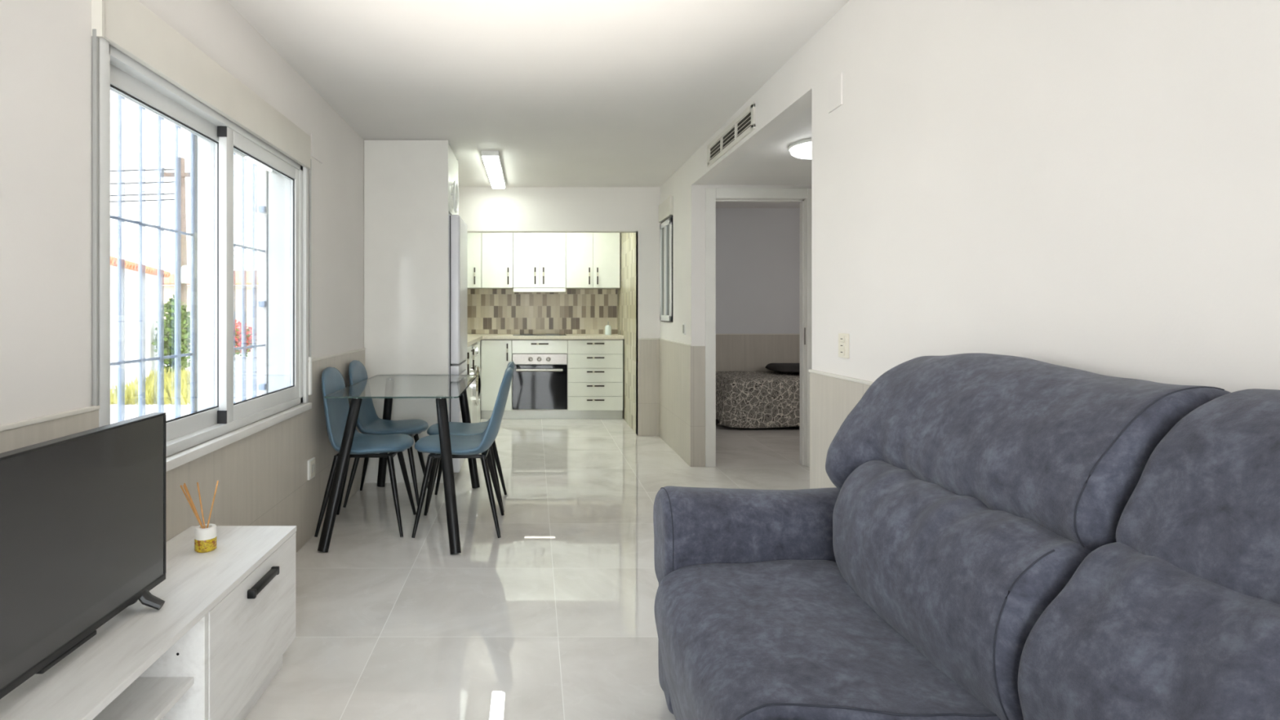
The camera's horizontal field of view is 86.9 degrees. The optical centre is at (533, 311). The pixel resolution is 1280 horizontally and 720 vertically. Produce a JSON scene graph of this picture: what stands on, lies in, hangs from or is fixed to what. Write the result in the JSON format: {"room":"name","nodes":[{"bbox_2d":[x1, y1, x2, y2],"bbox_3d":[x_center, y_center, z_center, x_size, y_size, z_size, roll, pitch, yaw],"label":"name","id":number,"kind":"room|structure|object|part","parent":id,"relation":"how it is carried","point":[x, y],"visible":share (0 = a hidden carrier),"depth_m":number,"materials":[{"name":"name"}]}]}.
{"room":"living room","nodes":[
{"label":"living room","id":0,"kind":"room"},
{"bbox_2d":[0,0,365,553],"bbox_3d":[-1.280,-0.005,3.050,0.249,2.370,9.900,0,0,0],"label":"wall","id":1,"kind":"structure","parent":0,"point":[46,46],"depth_m":1.75,"materials":[{"name":"paint"}]},
{"bbox_2d":[91,0,311,471],"bbox_3d":[-1.292,-0.206,2.615,0.307,1.407,1.702,0,0,0],"label":"window","id":2,"kind":"structure","parent":1,"relation":"in","point":[200,184],"depth_m":2.37,"materials":[{"name":"clear glass"}]},
{"bbox_3d":[-1.162,-0.250,1.770,0.012,1.000,0.012,0,0,0],"label":"trim","id":3,"kind":"part","parent":2,"relation":"part of","materials":[{"name":"grey plastic"}]},
{"bbox_3d":[-1.233,-0.145,2.250,0.006,1.030,0.700,0,0,0],"label":"pane","id":4,"kind":"part","parent":2,"relation":"part of","materials":[{"name":"clear glass"}]},
{"bbox_3d":[-1.233,-0.142,2.250,0.030,1.155,0.820,0,0,0],"label":"sash","id":5,"kind":"part","parent":2,"relation":"part of","materials":[{"name":"clear glass"}]},
{"bbox_3d":[-1.159,0.481,2.605,0.042,0.032,1.650,0,0,0],"label":"sill","id":6,"kind":"part","parent":2,"relation":"part of","materials":[{"name":"white stone"}]},
{"bbox_3d":[-1.198,-0.142,2.975,0.032,1.155,0.810,0,0,0],"label":"sash","id":7,"kind":"part","parent":2,"relation":"part of","materials":[{"name":"white metal"}]},
{"bbox_3d":[-1.198,-0.145,2.975,0.006,1.030,0.690,0,0,0],"label":"pane","id":8,"kind":"part","parent":2,"relation":"part of","materials":[{"name":"clear glass"}]},
{"bbox_2d":[307,457,315,479],"bbox_3d":[-1.158,0.815,3.470,0.024,0.100,0.090,0,0,0],"label":"wall socket","id":9,"kind":"object","parent":1,"relation":"attached to","point":[311,463],"visible":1,"depth_m":3.45,"materials":[{"name":"white plastic"}]},
{"bbox_2d":[310,133,322,163],"bbox_3d":[-1.167,-0.880,3.590,0.007,0.120,0.180,0,0,0],"label":"cover plate","id":10,"kind":"object","parent":1,"relation":"attached to","point":[316,144],"visible":0.89,"depth_m":3.57,"materials":[{"name":"paint"}]},
{"bbox_2d":[244,418,809,719],"bbox_3d":[1.350,1.240,3.000,5.900,0.120,10.000,0,0,0],"label":"floor","id":11,"kind":"structure","parent":0,"point":[552,617],"depth_m":2.88,"materials":[{"name":"tile"}]},
{"bbox_2d":[0,525,296,719],"bbox_3d":[-0.970,0.953,1.406,0.376,0.455,1.712,0,0,0],"label":"tv stand","id":12,"kind":"object","parent":11,"relation":"on","point":[222,631],"visible":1,"depth_m":1.66,"materials":[{"name":"white wood"}]},
{"bbox_2d":[0,412,165,699],"bbox_3d":[-0.957,0.491,1.346,0.114,0.466,0.732,0,0,0],"label":"tv","id":13,"kind":"object","parent":12,"relation":"on","point":[82,514],"visible":1,"depth_m":1.38,"materials":[{"name":"black plastic"}]},
{"bbox_2d":[92,676,194,719],"bbox_3d":[-0.992,0.904,1.302,0.317,0.016,0.669,0,0,0],"label":"shelf","id":14,"kind":"object","parent":12,"relation":"attached to","point":[147,698],"depth_m":1.55,"materials":[{"name":"white wood"}]},
{"bbox_3d":[-0.979,0.912,1.646,0.343,0.339,0.018,0,0,0],"label":"panel","id":15,"kind":"part","parent":12,"relation":"part of","materials":[{"name":"white wood"}]},
{"bbox_2d":[180,480,218,552],"bbox_3d":[-1.016,0.622,2.031,0.100,0.206,0.062,0,0,-13],"label":"reed diffuser","id":16,"kind":"object","parent":12,"relation":"on","point":[205,535],"visible":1,"depth_m":2.02,"materials":[{"name":"yellow glass"}]},
{"bbox_2d":[194,535,217,552],"bbox_3d":[-1.000,0.706,2.035,0.062,0.038,0.062,0,0,0],"label":"label","id":17,"kind":"object","parent":16,"relation":"attached to","point":[202,544],"depth_m":2.01,"materials":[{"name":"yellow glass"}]},
{"bbox_3d":[-0.814,0.924,1.960,0.017,0.356,0.603,0,0,0],"label":"door","id":18,"kind":"part","parent":12,"relation":"part of","materials":[{"name":"white wood"}]},
{"bbox_3d":[-0.793,0.795,1.965,0.023,0.024,0.184,0,0,0],"label":"handle","id":19,"kind":"part","parent":12,"relation":"part of","materials":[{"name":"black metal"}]},
{"bbox_2d":[314,366,416,537],"bbox_3d":[-0.910,0.743,3.690,0.486,0.875,0.430,0,0,0],"label":"dining chair","id":20,"kind":"object","parent":11,"relation":"on","point":[336,410],"visible":0.85,"depth_m":3.58,"materials":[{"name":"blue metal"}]},
{"bbox_3d":[-1.091,0.974,3.536,0.143,0.413,0.032,0,0,-44],"label":"leg","id":21,"kind":"part","parent":20,"relation":"part of","materials":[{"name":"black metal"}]},
{"bbox_3d":[-1.091,0.974,3.844,0.143,0.413,0.032,0,0,44],"label":"leg","id":22,"kind":"part","parent":20,"relation":"part of","materials":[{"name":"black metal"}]},
{"bbox_3d":[-0.910,0.775,3.690,0.310,0.022,0.260,0,0,0],"label":"seat frame","id":23,"kind":"part","parent":20,"relation":"part of","materials":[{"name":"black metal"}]},
{"bbox_3d":[-0.732,0.974,3.538,0.136,0.412,0.032,0,0,44],"label":"leg","id":24,"kind":"part","parent":20,"relation":"part of","materials":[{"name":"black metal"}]},
{"bbox_3d":[-0.732,0.974,3.842,0.136,0.412,0.032,0,0,-44],"label":"leg","id":25,"kind":"part","parent":20,"relation":"part of","materials":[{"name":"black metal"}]},
{"bbox_2d":[342,360,428,507],"bbox_3d":[-0.910,0.743,4.215,0.486,0.875,0.430,0,0,0],"label":"dining chair","id":26,"kind":"object","parent":11,"relation":"on","point":[368,422],"visible":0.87,"depth_m":4.13,"materials":[{"name":"blue fabric"}]},
{"bbox_3d":[-1.091,0.974,4.061,0.143,0.413,0.032,0,0,-44],"label":"leg","id":27,"kind":"part","parent":26,"relation":"part of","materials":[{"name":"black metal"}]},
{"bbox_3d":[-1.091,0.974,4.369,0.143,0.413,0.032,0,0,44],"label":"leg","id":28,"kind":"part","parent":26,"relation":"part of","materials":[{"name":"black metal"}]},
{"bbox_3d":[-0.732,0.974,4.063,0.136,0.412,0.032,0,0,44],"label":"leg","id":29,"kind":"part","parent":26,"relation":"part of","materials":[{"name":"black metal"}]},
{"bbox_3d":[-0.732,0.974,4.367,0.136,0.412,0.032,0,0,-44],"label":"leg","id":30,"kind":"part","parent":26,"relation":"part of","materials":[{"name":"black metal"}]},
{"bbox_2d":[317,374,479,554],"bbox_3d":[-0.710,0.806,3.905,0.717,0.752,1.351,0,0,0],"label":"dining table","id":31,"kind":"object","parent":11,"relation":"on","point":[441,388],"visible":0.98,"depth_m":3.47,"materials":[{"name":"clear glass"}]},
{"bbox_3d":[-0.980,0.814,3.388,0.052,0.736,0.286,0,0,26],"label":"leg","id":32,"kind":"part","parent":31,"relation":"part of","materials":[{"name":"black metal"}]},
{"bbox_3d":[-0.992,0.814,4.475,0.139,0.730,0.042,0,0,34],"label":"leg","id":33,"kind":"part","parent":31,"relation":"part of","materials":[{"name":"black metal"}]},
{"bbox_3d":[-0.432,0.814,3.373,0.053,0.737,0.310,0,0,-23],"label":"leg","id":34,"kind":"part","parent":31,"relation":"part of","materials":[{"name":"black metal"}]},
{"bbox_3d":[-0.435,0.814,4.460,0.155,0.732,0.035,0,0,-11],"label":"leg","id":35,"kind":"part","parent":31,"relation":"part of","materials":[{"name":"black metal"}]},
{"bbox_2d":[364,140,458,483],"bbox_3d":[-0.861,-0.004,4.912,0.614,2.367,0.624,0,0,0],"label":"housing","id":36,"kind":"object","parent":11,"relation":"on","point":[411,187],"visible":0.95,"depth_m":4.60,"materials":[{"name":"white paint"}]},
{"bbox_3d":[-0.582,-0.840,4.860,0.010,0.184,0.184,0,0,0],"label":"handle plate","id":37,"kind":"part","parent":36,"relation":"part of","materials":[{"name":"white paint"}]},
{"bbox_3d":[-0.597,-0.938,4.912,0.019,0.465,0.582,0,0,0],"label":"door","id":38,"kind":"part","parent":36,"relation":"part of","materials":[{"name":"white paint"}]},
{"bbox_3d":[-0.571,-0.840,4.860,0.033,0.231,0.231,0,0,0],"label":"ring handle","id":39,"kind":"part","parent":36,"relation":"part of","materials":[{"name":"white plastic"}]},
{"bbox_3d":[-0.877,-0.004,5.215,0.581,2.367,0.019,0,0,0],"label":"panel","id":40,"kind":"part","parent":36,"relation":"part of","materials":[{"name":"white paint"}]},
{"bbox_2d":[448,213,467,472],"bbox_3d":[-0.821,0.240,4.912,0.618,1.840,0.565,0,0,0],"label":"fridge","id":41,"kind":"object","parent":11,"relation":"on","point":[458,228],"visible":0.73,"depth_m":4.64,"materials":[{"name":"silver metal"}]},
{"bbox_3d":[-0.544,-0.157,4.912,0.065,1.043,0.561,0,0,0],"label":"door","id":42,"kind":"part","parent":41,"relation":"part of","materials":[{"name":"silver metal"}]},
{"bbox_3d":[-0.544,0.782,4.912,0.065,0.675,0.561,0,0,0],"label":"freezer door","id":43,"kind":"part","parent":41,"relation":"part of","materials":[{"name":"silver metal"}]},
{"bbox_2d":[411,367,512,537],"bbox_3d":[-0.381,0.743,3.675,0.538,0.875,0.430,0,0,0],"label":"dining chair","id":44,"kind":"object","parent":11,"relation":"on","point":[462,446],"visible":0.95,"depth_m":3.54,"materials":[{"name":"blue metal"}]},
{"bbox_3d":[-0.585,0.974,3.523,0.136,0.412,0.032,0,0,-44],"label":"leg","id":45,"kind":"part","parent":44,"relation":"part of","materials":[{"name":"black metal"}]},
{"bbox_3d":[-0.585,0.974,3.827,0.136,0.412,0.032,0,0,44],"label":"leg","id":46,"kind":"part","parent":44,"relation":"part of","materials":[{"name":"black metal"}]},
{"bbox_3d":[-0.407,0.775,3.675,0.310,0.022,0.260,0,0,0],"label":"seat frame","id":47,"kind":"part","parent":44,"relation":"part of","materials":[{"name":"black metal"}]},
{"bbox_3d":[-0.226,0.974,3.521,0.143,0.413,0.032,0,0,44],"label":"leg","id":48,"kind":"part","parent":44,"relation":"part of","materials":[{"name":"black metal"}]},
{"bbox_3d":[-0.226,0.974,3.829,0.143,0.413,0.032,0,0,-44],"label":"leg","id":49,"kind":"part","parent":44,"relation":"part of","materials":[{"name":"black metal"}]},
{"bbox_2d":[465,345,474,422],"bbox_3d":[-0.857,0.743,5.740,0.622,0.875,1.010,0,0,0],"label":"base cabinet","id":50,"kind":"object","parent":11,"relation":"on","point":[468,358],"visible":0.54,"depth_m":6.13,"materials":[{"name":"white wood"}]},
{"bbox_3d":[-0.562,0.440,5.680,0.030,0.190,0.015,0,0,0],"label":"handle","id":51,"kind":"part","parent":50,"relation":"part of","materials":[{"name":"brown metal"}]},
{"bbox_3d":[-0.587,0.695,5.994,0.019,0.771,0.499,0,0,0],"label":"door","id":52,"kind":"part","parent":50,"relation":"part of","materials":[{"name":"white paint"}]},
{"bbox_3d":[-0.562,0.440,6.183,0.030,0.190,0.015,0,0,0],"label":"handle","id":53,"kind":"part","parent":50,"relation":"part of","materials":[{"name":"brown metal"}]},
{"bbox_2d":[467,333,624,346],"bbox_3d":[-0.087,0.280,6.561,2.161,0.040,2.659,0,0,0],"label":"countertop","id":54,"kind":"structure","parent":50,"relation":"on","point":[473,339],"depth_m":7.28,"materials":[{"name":"beige stone"}]},
{"bbox_2d":[512,333,566,335],"bbox_3d":[0.070,0.256,7.580,0.590,0.008,0.480,0,0,0],"label":"cooktop","id":55,"kind":"object","parent":54,"relation":"in","point":[513,334],"visible":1,"depth_m":7.34,"materials":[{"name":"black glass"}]},
{"bbox_2d":[604,321,611,334],"bbox_3d":[0.855,0.184,7.620,0.072,0.152,0.072,0,0,0],"label":"soap dispenser","id":56,"kind":"object","parent":54,"relation":"on","point":[607,328],"visible":0.94,"depth_m":7.59,"materials":[{"name":"grey plastic"}]},
{"bbox_2d":[426,361,515,512],"bbox_3d":[-0.383,0.743,4.110,0.538,0.875,0.430,0,0,0],"label":"dining chair","id":57,"kind":"object","parent":11,"relation":"on","point":[455,428],"visible":0.45,"depth_m":4.08,"materials":[{"name":"blue fabric"}]},
{"bbox_3d":[-0.587,0.974,3.958,0.136,0.412,0.032,0,0,-44],"label":"leg","id":58,"kind":"part","parent":57,"relation":"part of","materials":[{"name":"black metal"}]},
{"bbox_3d":[-0.587,0.974,4.262,0.136,0.412,0.032,0,0,44],"label":"leg","id":59,"kind":"part","parent":57,"relation":"part of","materials":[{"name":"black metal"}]},
{"bbox_3d":[-0.228,0.974,3.956,0.143,0.413,0.032,0,0,44],"label":"leg","id":60,"kind":"part","parent":57,"relation":"part of","materials":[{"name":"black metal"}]},
{"bbox_3d":[-0.228,0.974,4.264,0.143,0.413,0.032,0,0,-44],"label":"leg","id":61,"kind":"part","parent":57,"relation":"part of","materials":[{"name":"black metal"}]},
{"bbox_2d":[471,342,481,422],"bbox_3d":[-0.826,0.743,6.550,0.629,0.855,0.590,0,0,0],"label":"washing machine","id":62,"kind":"object","parent":11,"relation":"on","point":[477,383],"visible":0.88,"depth_m":6.43,"materials":[{"name":"white paint"}]},
{"bbox_3d":[-0.571,0.383,6.550,0.012,0.115,0.570,0,0,0],"label":"control panel","id":63,"kind":"part","parent":62,"relation":"part of","materials":[{"name":"white plastic"}]},
{"bbox_3d":[-0.539,0.720,6.550,0.056,0.300,0.300,0,0,0],"label":"door glass","id":64,"kind":"part","parent":62,"relation":"part of","materials":[{"name":"black glass"}]},
{"bbox_2d":[476,340,480,422],"bbox_3d":[-0.588,0.743,7.076,0.019,0.875,0.442,0,0,0],"label":"filler panel","id":65,"kind":"object","parent":11,"relation":"on","point":[478,357],"visible":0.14,"depth_m":7.06,"materials":[{"name":"white paint"}]},
{"bbox_2d":[480,339,511,410],"bbox_3d":[-0.405,0.693,7.580,0.340,0.775,0.621,0,0,0],"label":"base cabinet","id":66,"kind":"object","parent":11,"relation":"on","point":[495,354],"visible":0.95,"depth_m":7.30,"materials":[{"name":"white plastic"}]},
{"bbox_2d":[511,339,567,410],"bbox_3d":[0.071,0.693,7.580,0.608,0.775,0.621,0,0,0],"label":"base cabinet","id":67,"kind":"object","parent":11,"relation":"on","point":[518,346],"visible":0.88,"depth_m":7.30,"materials":[{"name":"white wood"}]},
{"bbox_3d":[0.071,0.382,7.309,0.604,0.146,0.019,0,0,0],"label":"drawer","id":68,"kind":"part","parent":67,"relation":"part of","materials":[{"name":"white paint"}]},
{"bbox_2d":[512,353,567,409],"bbox_3d":[0.071,0.763,7.545,0.598,0.608,0.609,0,0,0],"label":"oven","id":69,"kind":"object","parent":67,"relation":"in","point":[540,380],"visible":0.96,"depth_m":7.29,"materials":[{"name":"black glass"}]},
{"bbox_3d":[0.065,0.635,7.268,0.510,0.027,0.053,0,0,0],"label":"handle","id":70,"kind":"part","parent":69,"relation":"part of","materials":[{"name":"metal"}]},
{"bbox_3d":[0.071,0.517,7.310,0.598,0.116,0.028,0,0,0],"label":"control panel","id":71,"kind":"part","parent":69,"relation":"part of","materials":[{"name":"metal"}]},
{"bbox_3d":[0.070,0.348,7.285,0.190,0.015,0.030,0,0,0],"label":"handle","id":72,"kind":"part","parent":67,"relation":"part of","materials":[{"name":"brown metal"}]},
{"bbox_2d":[480,410,622,418],"bbox_3d":[0.204,1.131,7.358,1.559,0.099,0.016,0,0,0],"label":"plinth","id":73,"kind":"object","parent":11,"relation":"on","point":[484,414],"visible":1,"depth_m":7.35,"materials":[{"name":"grey metal"}]},
{"bbox_2d":[567,339,622,410],"bbox_3d":[0.680,0.693,7.580,0.608,0.775,0.621,0,0,0],"label":"drawer unit","id":74,"kind":"object","parent":11,"relation":"on","point":[594,366],"visible":0.99,"depth_m":7.30,"materials":[{"name":"white wood"}]},
{"bbox_3d":[0.679,0.384,7.309,0.605,0.151,0.019,0,0,0],"label":"drawer","id":75,"kind":"part","parent":74,"relation":"part of","materials":[{"name":"white paint"}]},
{"bbox_3d":[0.679,0.538,7.309,0.605,0.151,0.019,0,0,0],"label":"drawer","id":76,"kind":"part","parent":74,"relation":"part of","materials":[{"name":"white paint"}]},
{"bbox_3d":[0.679,0.693,7.309,0.605,0.152,0.019,0,0,0],"label":"drawer","id":77,"kind":"part","parent":74,"relation":"part of","materials":[{"name":"white paint"}]},
{"bbox_3d":[0.679,0.847,7.309,0.605,0.152,0.019,0,0,0],"label":"drawer","id":78,"kind":"part","parent":74,"relation":"part of","materials":[{"name":"white paint"}]},
{"bbox_3d":[0.679,1.002,7.309,0.605,0.152,0.019,0,0,0],"label":"drawer","id":79,"kind":"part","parent":74,"relation":"part of","materials":[{"name":"white paint"}]},
{"bbox_3d":[0.680,0.345,7.285,0.190,0.015,0.030,0,0,0],"label":"handle","id":80,"kind":"part","parent":74,"relation":"part of","materials":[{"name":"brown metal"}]},
{"bbox_3d":[0.680,0.499,7.285,0.190,0.015,0.030,0,0,0],"label":"handle","id":81,"kind":"part","parent":74,"relation":"part of","materials":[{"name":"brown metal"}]},
{"bbox_3d":[0.680,0.808,7.285,0.190,0.015,0.030,0,0,0],"label":"handle","id":82,"kind":"part","parent":74,"relation":"part of","materials":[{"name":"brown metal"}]},
{"bbox_3d":[0.680,0.963,7.285,0.190,0.015,0.030,0,0,0],"label":"handle","id":83,"kind":"part","parent":74,"relation":"part of","materials":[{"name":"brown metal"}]},
{"bbox_2d":[715,370,799,428],"bbox_3d":[2.882,0.921,7.116,2.037,0.517,0.968,0,0,0],"label":"bed","id":84,"kind":"object","parent":11,"relation":"on","point":[744,399],"visible":0.53,"depth_m":6.66,"materials":[{"name":"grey fabric"}]},
{"bbox_2d":[764,363,799,372],"bbox_3d":[2.935,0.616,7.378,0.630,0.094,0.460,0,0,0],"label":"pillow","id":85,"kind":"object","parent":84,"relation":"on","point":[780,367],"visible":0.5,"depth_m":7.22,"materials":[{"name":"grey fabric"}]},
{"bbox_2d":[653,353,1279,719],"bbox_3d":[0.764,0.641,1.199,0.867,1.078,1.818,0,0,0],"label":"sofa","id":86,"kind":"object","parent":11,"relation":"on","point":[997,536],"visible":1,"depth_m":1.21,"materials":[{"name":"fabric"}]},
{"bbox_3d":[0.775,0.894,1.973,0.780,0.518,0.189,0,0,0],"label":"arm","id":87,"kind":"part","parent":86,"relation":"part of","materials":[{"name":"fabric"}]},
{"bbox_3d":[0.771,0.686,1.981,0.798,0.341,0.254,0,0,0],"label":"armrest","id":88,"kind":"part","parent":86,"relation":"part of","materials":[{"name":"fabric"}]},
{"bbox_2d":[653,559,1000,719],"bbox_3d":[0.605,0.919,1.495,0.546,0.468,0.760,0,0,0],"label":"seat cushion","id":89,"kind":"object","parent":86,"relation":"on","point":[740,639],"depth_m":1.40,"materials":[{"name":"fabric"}]},
{"bbox_2d":[832,460,1092,719],"bbox_3d":[0.956,0.558,1.459,0.398,0.360,0.752,0,0,0],"label":"lumbar cushion","id":90,"kind":"object","parent":86,"relation":"on","point":[957,580],"depth_m":1.26,"materials":[{"name":"fabric"}]},
{"bbox_2d":[825,353,1230,551],"bbox_3d":[1.012,0.339,1.532,0.364,0.474,0.905,0,0,0],"label":"cushion","id":91,"kind":"object","parent":86,"relation":"on","point":[1006,452],"depth_m":1.31,"materials":[{"name":"fabric"}]},
{"bbox_2d":[1017,542,1279,719],"bbox_3d":[0.952,0.544,0.687,0.391,0.390,0.774,0,0,0],"label":"lumbar cushion","id":92,"kind":"object","parent":86,"relation":"on","point":[1126,630],"depth_m":0.91,"materials":[{"name":"fabric"}]},
{"bbox_2d":[1115,388,1279,604],"bbox_3d":[1.054,0.304,0.680,0.286,0.382,0.780,0,0,0],"label":"cushion","id":93,"kind":"object","parent":86,"relation":"on","point":[1197,495],"depth_m":0.95,"materials":[{"name":"fabric"}]},
{"bbox_2d":[226,0,848,208],"bbox_3d":[1.450,-1.265,3.000,5.700,0.150,10.000,0,0,0],"label":"ceiling","id":94,"kind":"structure","parent":0,"point":[567,93],"depth_m":3.26,"materials":[{"name":"paint"}]},
{"bbox_2d":[480,151,506,188],"bbox_3d":[-0.320,-1.165,5.550,0.130,0.050,1.260,0,0,0],"label":"ceiling light","id":95,"kind":"object","parent":94,"relation":"attached to","point":[491,159],"visible":1,"depth_m":5.30,"materials":[{"name":"white plastic"}]},
{"bbox_2d":[467,288,617,333],"bbox_3d":[0.018,-0.005,7.946,2.577,2.370,0.108,0,0,0],"label":"wall","id":96,"kind":"structure","parent":0,"point":[490,311],"depth_m":7.89,"materials":[{"name":"tile"}]},
{"bbox_2d":[467,232,483,288],"bbox_3d":[-0.688,-0.597,7.715,0.193,0.647,0.351,0,0,0],"label":"upper cabinet","id":97,"kind":"object","parent":96,"relation":"attached to","point":[474,239],"visible":0.68,"depth_m":7.57,"materials":[{"name":"white wood"}]},
{"bbox_2d":[481,232,513,288],"bbox_3d":[-0.410,-0.597,7.715,0.354,0.647,0.351,0,0,0],"label":"upper cabinet","id":98,"kind":"object","parent":96,"relation":"attached to","point":[497,248],"visible":0.84,"depth_m":7.57,"materials":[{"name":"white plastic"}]},
{"bbox_2d":[513,232,565,288],"bbox_3d":[0.070,-0.598,7.715,0.598,0.644,0.351,0,0,0],"label":"upper cabinet","id":99,"kind":"object","parent":96,"relation":"attached to","point":[539,258],"visible":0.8,"depth_m":7.57,"materials":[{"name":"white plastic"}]},
{"bbox_3d":[-0.080,-0.599,7.580,0.297,0.642,0.019,0,0,0],"label":"door","id":100,"kind":"part","parent":99,"relation":"part of","materials":[{"name":"white paint"}]},
{"bbox_2d":[513,288,565,292],"bbox_3d":[0.070,-0.249,7.710,0.596,0.049,0.340,0,0,0],"label":"extractor hood","id":101,"kind":"object","parent":99,"relation":"attached to","point":[515,290],"visible":1,"depth_m":7.54,"materials":[{"name":"metal"}]},
{"bbox_3d":[0.115,-0.411,7.555,0.015,0.190,0.030,0,0,0],"label":"handle","id":102,"kind":"part","parent":99,"relation":"part of","materials":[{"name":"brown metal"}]},
{"bbox_3d":[0.220,-0.599,7.580,0.297,0.642,0.019,0,0,0],"label":"door","id":103,"kind":"part","parent":99,"relation":"part of","materials":[{"name":"white paint"}]},
{"bbox_2d":[565,232,619,288],"bbox_3d":[0.678,-0.597,7.715,0.611,0.647,0.351,0,0,0],"label":"upper cabinet","id":104,"kind":"object","parent":96,"relation":"attached to","point":[592,259],"visible":0.87,"depth_m":7.57,"materials":[{"name":"white wood"}]},
{"bbox_3d":[0.525,-0.598,7.580,0.303,0.645,0.019,0,0,0],"label":"door","id":105,"kind":"part","parent":104,"relation":"part of","materials":[{"name":"white paint"}]},
{"bbox_3d":[0.635,-0.408,7.555,0.015,0.190,0.030,0,0,0],"label":"handle","id":106,"kind":"part","parent":104,"relation":"part of","materials":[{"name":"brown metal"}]},
{"bbox_3d":[0.727,-0.408,7.555,0.015,0.190,0.030,0,0,0],"label":"handle","id":107,"kind":"part","parent":104,"relation":"part of","materials":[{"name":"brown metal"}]},
{"bbox_3d":[0.832,-0.598,7.580,0.304,0.645,0.019,0,0,0],"label":"door","id":108,"kind":"part","parent":104,"relation":"part of","materials":[{"name":"white paint"}]},
{"bbox_2d":[458,186,660,435],"bbox_3d":[0.018,-0.005,6.403,2.377,2.370,0.134,0,0,0],"label":"wall","id":109,"kind":"structure","parent":0,"point":[482,209],"depth_m":6.35,"materials":[{"name":"paint"}]},
{"bbox_2d":[617,231,638,435],"bbox_3d":[1.152,-0.005,7.126,0.310,2.370,1.548,0,0,0],"label":"wall","id":110,"kind":"structure","parent":0,"point":[627,294],"depth_m":6.89,"materials":[{"name":"tile"}]},
{"bbox_2d":[689,185,811,466],"bbox_3d":[2.748,-0.005,5.135,3.103,2.370,0.110,0,0,0],"label":"wall","id":111,"kind":"structure","parent":0,"point":[697,353],"depth_m":5.08,"materials":[{"name":"paint"}]},
{"bbox_2d":[705,188,811,466],"bbox_3d":[1.737,0.118,5.132,0.852,2.123,0.116,0,0,0],"label":"door frame","id":112,"kind":"structure","parent":111,"relation":"in","point":[803,196],"depth_m":5.07,"materials":[{"name":"white paint"}]},
{"bbox_3d":[2.083,0.185,5.113,0.005,0.130,0.022,0,0,0],"label":"strike plate","id":113,"kind":"part","parent":112,"relation":"part of","materials":[{"name":"metal"}]},
{"bbox_2d":[715,208,799,372],"bbox_3d":[2.804,-0.005,7.683,2.993,2.370,0.114,0,0,0],"label":"wall","id":114,"kind":"structure","parent":0,"point":[757,250],"depth_m":7.64,"materials":[{"name":"paint"}]},
{"bbox_2d":[704,106,811,185],"bbox_3d":[2.003,-1.020,3.540,1.393,0.100,3.100,0,0,0],"label":"ceiling","id":115,"kind":"structure","parent":0,"point":[771,162],"depth_m":4.41,"materials":[{"name":"paint"}]},
{"bbox_2d":[787,137,811,159],"bbox_3d":[1.680,-0.944,3.850,0.390,0.052,0.390,0,0,0],"label":"ceiling light","id":116,"kind":"object","parent":115,"relation":"attached to","point":[802,148],"visible":0.33,"depth_m":3.82,"materials":[{"name":"white plastic"}]},
{"bbox_2d":[658,0,1279,488],"bbox_3d":[1.250,-0.005,2.285,0.114,2.370,8.370,0,0,0],"label":"wall","id":117,"kind":"structure","parent":0,"point":[1093,186],"depth_m":1.63,"materials":[{"name":"paint"}]},
{"bbox_2d":[658,195,673,322],"bbox_3d":[1.192,-0.456,6.010,0.030,1.088,0.520,0,0,0],"label":"window","id":118,"kind":"structure","parent":117,"relation":"in","point":[666,207],"depth_m":5.96,"materials":[{"name":"white metal"}]},
{"bbox_3d":[1.194,-0.370,6.000,0.003,0.800,0.380,0,0,0],"label":"pane","id":119,"kind":"part","parent":118,"relation":"part of","materials":[{"name":"clear glass"}]},
{"bbox_2d":[682,323,685,334],"bbox_3d":[1.200,0.135,5.312,0.013,0.090,0.065,0,0,0],"label":"light switch","id":120,"kind":"object","parent":117,"relation":"attached to","point":[683,324],"visible":1,"depth_m":5.29,"materials":[{"name":"white plastic"}]},
{"bbox_2d":[706,101,755,167],"bbox_3d":[1.201,-1.069,4.100,0.012,0.149,0.960,0,0,0],"label":"air vent","id":121,"kind":"object","parent":117,"relation":"in","point":[744,123],"visible":1,"depth_m":4.01,"materials":[{"name":"white metal"}]},
{"bbox_2d":[827,72,842,112],"bbox_3d":[1.204,-0.873,2.658,0.007,0.125,0.115,0,0,0],"label":"cover plate","id":122,"kind":"object","parent":117,"relation":"attached to","point":[834,86],"visible":1,"depth_m":2.65,"materials":[{"name":"paint"}]},
{"bbox_2d":[838,333,848,358],"bbox_3d":[1.200,0.130,2.583,0.014,0.094,0.075,0,0,0],"label":"light switch","id":123,"kind":"object","parent":117,"relation":"attached to","point":[843,339],"visible":1,"depth_m":2.57,"materials":[{"name":"beige plastic"}]}
]}

